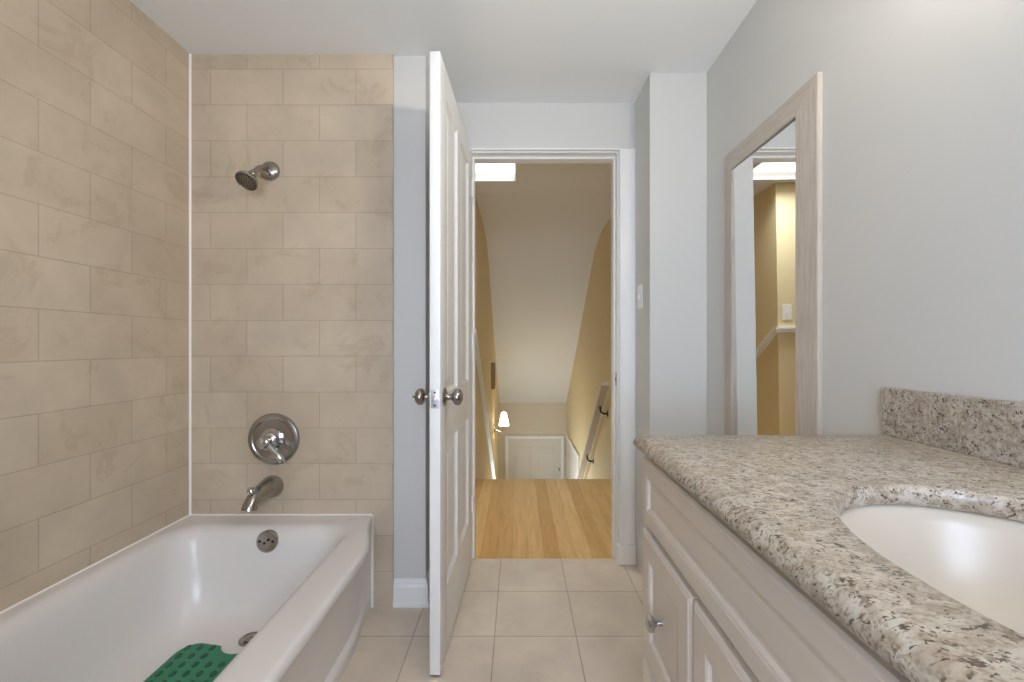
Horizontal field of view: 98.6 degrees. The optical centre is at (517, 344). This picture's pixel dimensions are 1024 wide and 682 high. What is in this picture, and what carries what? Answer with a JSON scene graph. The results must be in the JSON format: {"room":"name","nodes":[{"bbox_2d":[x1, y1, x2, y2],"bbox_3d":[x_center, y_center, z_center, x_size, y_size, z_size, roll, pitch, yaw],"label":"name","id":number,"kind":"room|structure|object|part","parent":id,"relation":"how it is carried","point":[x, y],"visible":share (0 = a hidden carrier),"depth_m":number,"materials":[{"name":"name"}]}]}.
{"room":"bathroom","nodes":[
{"label":"bathroom","id":0,"kind":"room"},
{"bbox_2d":[0,0,188,611],"bbox_3d":[-1.414,-0.060,0.715,0.100,2.300,3.230,0,0,0],"label":"wall","id":1,"kind":"structure","parent":0,"point":[94,94],"depth_m":1.40,"materials":[{"name":"beige tile"}]},
{"bbox_2d":[191,54,429,606],"bbox_3d":[-0.875,-0.060,2.080,0.977,2.300,0.500,0,0,0],"label":"wall","id":2,"kind":"structure","parent":0,"point":[292,276],"depth_m":1.83,"materials":[{"name":"beige tile"}]},
{"bbox_2d":[189,53,190,514],"bbox_3d":[-1.361,-0.252,1.827,0.006,1.917,0.006,0,0,0],"label":"caulk","id":3,"kind":"structure","parent":2,"relation":"attached to","point":[189,53],"depth_m":1.82,"materials":[{"name":"white"}]},
{"bbox_2d":[235,161,279,190],"bbox_3d":[-1.034,-0.680,1.738,0.087,0.163,0.183,0,0,0],"label":"shower","id":4,"kind":"object","parent":2,"relation":"attached to","point":[270,171],"visible":1,"depth_m":1.71,"materials":[{"name":"silver metal"}]},
{"bbox_3d":[-1.030,-0.696,1.762,0.023,0.074,0.117,0,0,0],"label":"shower arm","id":5,"kind":"part","parent":4,"relation":"part of","materials":[{"name":"silver metal"}]},
{"bbox_2d":[241,475,283,510],"bbox_3d":[-1.020,0.590,1.744,0.092,0.099,0.180,0,0,0],"label":"tub spout","id":6,"kind":"object","parent":2,"relation":"attached to","point":[271,486],"visible":1,"depth_m":1.74,"materials":[{"name":"silver metal"}]},
{"bbox_3d":[-1.026,0.568,1.692,0.030,0.038,0.029,0,0,0],"label":"diverter knob","id":7,"kind":"part","parent":6,"relation":"part of","materials":[{"name":"silver metal"}]},
{"bbox_2d":[248,413,299,464],"bbox_3d":[-1.014,0.390,1.783,0.214,0.214,0.094,0,0,0],"label":"shower valve","id":8,"kind":"object","parent":2,"relation":"attached to","point":[273,438],"visible":1,"depth_m":1.82,"materials":[{"name":"silver metal"}]},
{"bbox_3d":[-0.974,0.429,1.760,0.088,0.089,0.029,0,0,7],"label":"lever","id":9,"kind":"part","parent":8,"relation":"part of","materials":[{"name":"silver metal"}]},
{"bbox_2d":[393,568,429,607],"bbox_3d":[-0.445,1.033,2.013,0.148,0.114,0.374,0,0,0],"label":"baseboard","id":10,"kind":"structure","parent":2,"relation":"attached to","point":[407,592],"depth_m":1.83,"materials":[{"name":"white paint"}]},
{"bbox_2d":[130,0,756,192],"bbox_3d":[-0.660,-1.260,1.300,3.280,0.100,4.400,0,0,0],"label":"ceiling","id":11,"kind":"structure","parent":0,"point":[492,51],"depth_m":1.74,"materials":[{"name":"white paint"}]},
{"bbox_2d":[475,163,517,181],"bbox_3d":[-0.310,-1.251,3.065,0.620,0.098,0.350,0,0,0],"label":"ceiling light","id":12,"kind":"object","parent":11,"relation":"attached to","point":[484,172],"depth_m":3.20,"materials":[{"name":"white paint"}]},
{"bbox_2d":[475,163,514,172],"bbox_3d":[-0.310,-1.265,3.065,0.580,0.010,0.320,0,0,0],"label":"diffuser","id":13,"kind":"object","parent":12,"relation":"attached to","point":[479,167],"depth_m":3.13,"materials":[{"name":"white plastic"}]},
{"bbox_2d":[475,196,498,478],"bbox_3d":[-0.395,1.240,5.680,0.100,4.900,4.740,0,0,0],"label":"wall","id":14,"kind":"structure","parent":0,"point":[483,303],"depth_m":4.40,"materials":[{"name":"beige paint"}]},
{"bbox_2d":[475,329,495,478],"bbox_3d":[-1.306,1.528,5.613,1.989,3.291,4.674,0,0,0],"label":"trim","id":15,"kind":"structure","parent":14,"relation":"attached to","point":[477,353],"depth_m":4.15,"materials":[{"name":"white paint"}]},
{"bbox_2d":[491,363,494,388],"bbox_3d":[-0.320,0.400,5.720,0.050,0.340,0.120,0,0,0],"label":"box","id":16,"kind":"object","parent":14,"relation":"attached to","point":[492,364],"visible":1,"depth_m":5.66,"materials":[{"name":"brown"}]},
{"bbox_2d":[493,412,508,431],"bbox_3d":[-0.235,1.103,6.250,0.219,0.285,0.148,0,0,0],"label":"wall sconce","id":17,"kind":"object","parent":14,"relation":"attached to","point":[503,422],"visible":0.98,"depth_m":6.21,"materials":[{"name":"white glass"}]},
{"bbox_3d":[-0.200,1.052,6.250,0.148,0.185,0.148,0,0,0],"label":"lamp shade","id":18,"kind":"part","parent":17,"relation":"part of","materials":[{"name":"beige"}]},
{"bbox_2d":[339,479,644,681],"bbox_3d":[-0.660,1.215,1.340,3.280,0.250,4.480,0,0,0],"label":"floor","id":19,"kind":"structure","parent":0,"point":[517,620],"depth_m":1.81,"materials":[{"name":"beige tile"}]},
{"bbox_2d":[0,514,373,681],"bbox_3d":[-0.942,0.896,1.070,0.844,0.388,1.520,0,0,0],"label":"bathtub","id":20,"kind":"object","parent":19,"relation":"on","point":[290,595],"visible":1,"depth_m":1.48,"materials":[{"name":"white ceramic"}]},
{"bbox_2d":[143,643,236,681],"bbox_3d":[-0.985,1.021,1.183,0.300,0.007,0.645,0,0,0],"label":"bath mat","id":21,"kind":"object","parent":20,"relation":"in","point":[200,662],"visible":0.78,"depth_m":1.40,"materials":[{"name":"green rubber"}]},
{"bbox_3d":[-0.962,0.754,1.690,0.082,0.083,0.028,0,0,0],"label":"overflow plate","id":22,"kind":"part","parent":20,"relation":"part of","materials":[{"name":"silver metal"}]},
{"bbox_2d":[643,456,908,681],"bbox_3d":[0.544,0.659,0.374,0.586,0.861,1.220,0,0,0],"label":"vanity cabinet","id":23,"kind":"object","parent":19,"relation":"on","point":[715,609],"visible":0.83,"depth_m":0.61,"materials":[{"name":"beige paint"}]},
{"bbox_3d":[0.286,0.833,0.845,0.020,0.290,0.273,0,0,0],"label":"drawer","id":24,"kind":"part","parent":23,"relation":"part of","materials":[{"name":"beige paint"}]},
{"bbox_3d":[0.268,0.545,0.862,0.035,0.034,0.034,0,0,0],"label":"knob","id":25,"kind":"part","parent":23,"relation":"part of","materials":[{"name":"silver metal"}]},
{"bbox_3d":[0.286,0.543,0.845,0.020,0.274,0.273,0,0,0],"label":"drawer","id":26,"kind":"part","parent":23,"relation":"part of","materials":[{"name":"beige paint"}]},
{"bbox_3d":[0.286,0.692,0.537,0.020,0.572,0.325,0,0,0],"label":"cabinet door","id":27,"kind":"part","parent":23,"relation":"part of","materials":[{"name":"beige paint"}]},
{"bbox_2d":[633,435,1023,681],"bbox_3d":[0.549,0.214,0.374,0.578,0.029,1.244,0,0,0],"label":"countertop","id":28,"kind":"structure","parent":23,"relation":"on","point":[786,496],"depth_m":0.57,"materials":[{"name":"beige stone"}]},
{"bbox_2d":[839,504,1023,635],"bbox_3d":[0.532,0.309,0.370,0.388,0.156,0.544,0,0,0],"label":"sink","id":29,"kind":"object","parent":28,"relation":"in","point":[976,560],"visible":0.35,"depth_m":0.60,"materials":[{"name":"beige ceramic"}]},
{"bbox_2d":[499,403,565,478],"bbox_3d":[0.265,1.240,8.000,1.220,4.900,0.100,0,0,0],"label":"wall","id":30,"kind":"structure","parent":0,"point":[523,418],"depth_m":7.95,"materials":[{"name":"beige paint"}]},
{"bbox_2d":[505,435,563,478],"bbox_3d":[0.300,2.660,7.922,1.070,2.060,0.056,0,0,0],"label":"door","id":31,"kind":"structure","parent":30,"relation":"in","point":[526,456],"depth_m":7.93,"materials":[{"name":"white paint"}]},
{"bbox_2d":[475,193,610,402],"bbox_3d":[0.265,-0.059,5.775,1.420,2.342,4.550,0,0,0],"label":"ceiling","id":32,"kind":"structure","parent":0,"point":[541,247],"depth_m":5.42,"materials":[{"name":"white paint"}]},
{"bbox_2d":[457,103,634,148],"bbox_3d":[0.226,-0.060,2.265,1.226,2.300,0.130,0,0,0],"label":"wall","id":33,"kind":"structure","parent":0,"point":[486,125],"depth_m":2.20,"materials":[{"name":"grey paint"}]},
{"bbox_2d":[412,51,473,675],"bbox_3d":[-0.265,0.061,1.819,0.173,2.049,0.774,0,0,2],"label":"door","id":34,"kind":"structure","parent":33,"relation":"in","point":[451,181],"depth_m":1.58,"materials":[{"name":"white paint"}]},
{"bbox_3d":[-0.325,0.177,1.504,0.073,0.062,0.062,0,0,2],"label":"knob","id":35,"kind":"part","parent":34,"relation":"part of","materials":[{"name":"silver metal"}]},
{"bbox_3d":[-0.272,0.177,1.437,0.025,0.060,0.010,0,0,2],"label":"latch plate","id":36,"kind":"part","parent":34,"relation":"part of","materials":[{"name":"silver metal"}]},
{"bbox_3d":[-0.261,0.059,1.818,0.036,2.045,0.755,0,0,2],"label":"frame","id":37,"kind":"part","parent":34,"relation":"part of","materials":[{"name":"white paint"}]},
{"bbox_3d":[-0.265,-0.348,1.665,0.032,1.030,0.225,0,0,2],"label":"panel","id":38,"kind":"part","parent":34,"relation":"part of","materials":[{"name":"white paint"}]},
{"bbox_3d":[-0.265,0.596,1.665,0.032,0.503,0.225,0,0,2],"label":"panel","id":39,"kind":"part","parent":34,"relation":"part of","materials":[{"name":"white paint"}]},
{"bbox_3d":[-0.220,0.177,1.501,0.064,0.062,0.062,0,0,2],"label":"knob","id":40,"kind":"part","parent":34,"relation":"part of","materials":[{"name":"silver metal"}]},
{"bbox_3d":[-0.256,-0.348,1.971,0.032,1.030,0.225,0,0,2],"label":"panel","id":41,"kind":"part","parent":34,"relation":"part of","materials":[{"name":"white paint"}]},
{"bbox_3d":[-0.256,0.596,1.971,0.032,0.503,0.225,0,0,2],"label":"panel","id":42,"kind":"part","parent":34,"relation":"part of","materials":[{"name":"white paint"}]},
{"bbox_2d":[470,148,635,564],"bbox_3d":[0.124,0.055,2.253,0.923,2.070,0.158,0,0,0],"label":"door frame","id":43,"kind":"structure","parent":33,"relation":"attached to","point":[623,161],"depth_m":2.19,"materials":[{"name":"white paint"}]},
{"bbox_2d":[635,73,706,576],"bbox_3d":[0.713,-0.060,2.078,0.253,2.300,0.245,0,0,0],"label":"wall","id":44,"kind":"structure","parent":0,"point":[671,108],"depth_m":1.96,"materials":[{"name":"grey paint"}]},
{"bbox_2d":[638,284,642,308],"bbox_3d":[0.579,-0.229,2.100,0.014,0.114,0.070,0,0,0],"label":"light switch","id":45,"kind":"object","parent":44,"relation":"attached to","point":[640,287],"visible":1,"depth_m":2.08,"materials":[{"name":"white plastic"}]},
{"bbox_2d":[566,0,1023,478],"bbox_3d":[0.907,1.240,3.575,0.136,4.900,8.950,0,0,0],"label":"wall","id":46,"kind":"structure","parent":0,"point":[923,100],"depth_m":0.99,"materials":[{"name":"grey paint"}]},
{"bbox_2d":[565,433,578,478],"bbox_3d":[0.863,2.630,7.085,0.025,2.120,1.630,0,0,0],"label":"door","id":47,"kind":"structure","parent":46,"relation":"in","point":[572,456],"depth_m":7.10,"materials":[{"name":"beige paint"}]},
{"bbox_2d":[577,382,608,478],"bbox_3d":[0.820,1.227,5.071,0.111,1.766,2.102,0,0,0],"label":"handrail","id":48,"kind":"object","parent":46,"relation":"attached to","point":[604,386],"visible":0.73,"depth_m":4.60,"materials":[{"name":"beige paint"}]},
{"bbox_2d":[725,72,821,434],"bbox_3d":[0.826,-0.011,1.486,0.024,1.482,0.548,0,0,0],"label":"wall mirror","id":49,"kind":"object","parent":46,"relation":"attached to","point":[773,177],"visible":0.58,"depth_m":1.40,"materials":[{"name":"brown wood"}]},
{"bbox_2d":[733,120,794,434],"bbox_3d":[0.826,-0.011,1.486,0.014,1.326,0.392,0,0,0],"label":"mirror glass","id":50,"kind":"object","parent":49,"relation":"on","point":[764,175],"depth_m":1.47,"materials":[{"name":"silver mirror"}]},
{"bbox_2d":[882,387,1023,467],"bbox_3d":[0.828,0.147,0.371,0.020,0.105,1.238,0,0,0],"label":"backsplash","id":51,"kind":"structure","parent":46,"relation":"attached to","point":[986,428],"depth_m":0.82,"materials":[{"name":"beige stone"}]}
]}

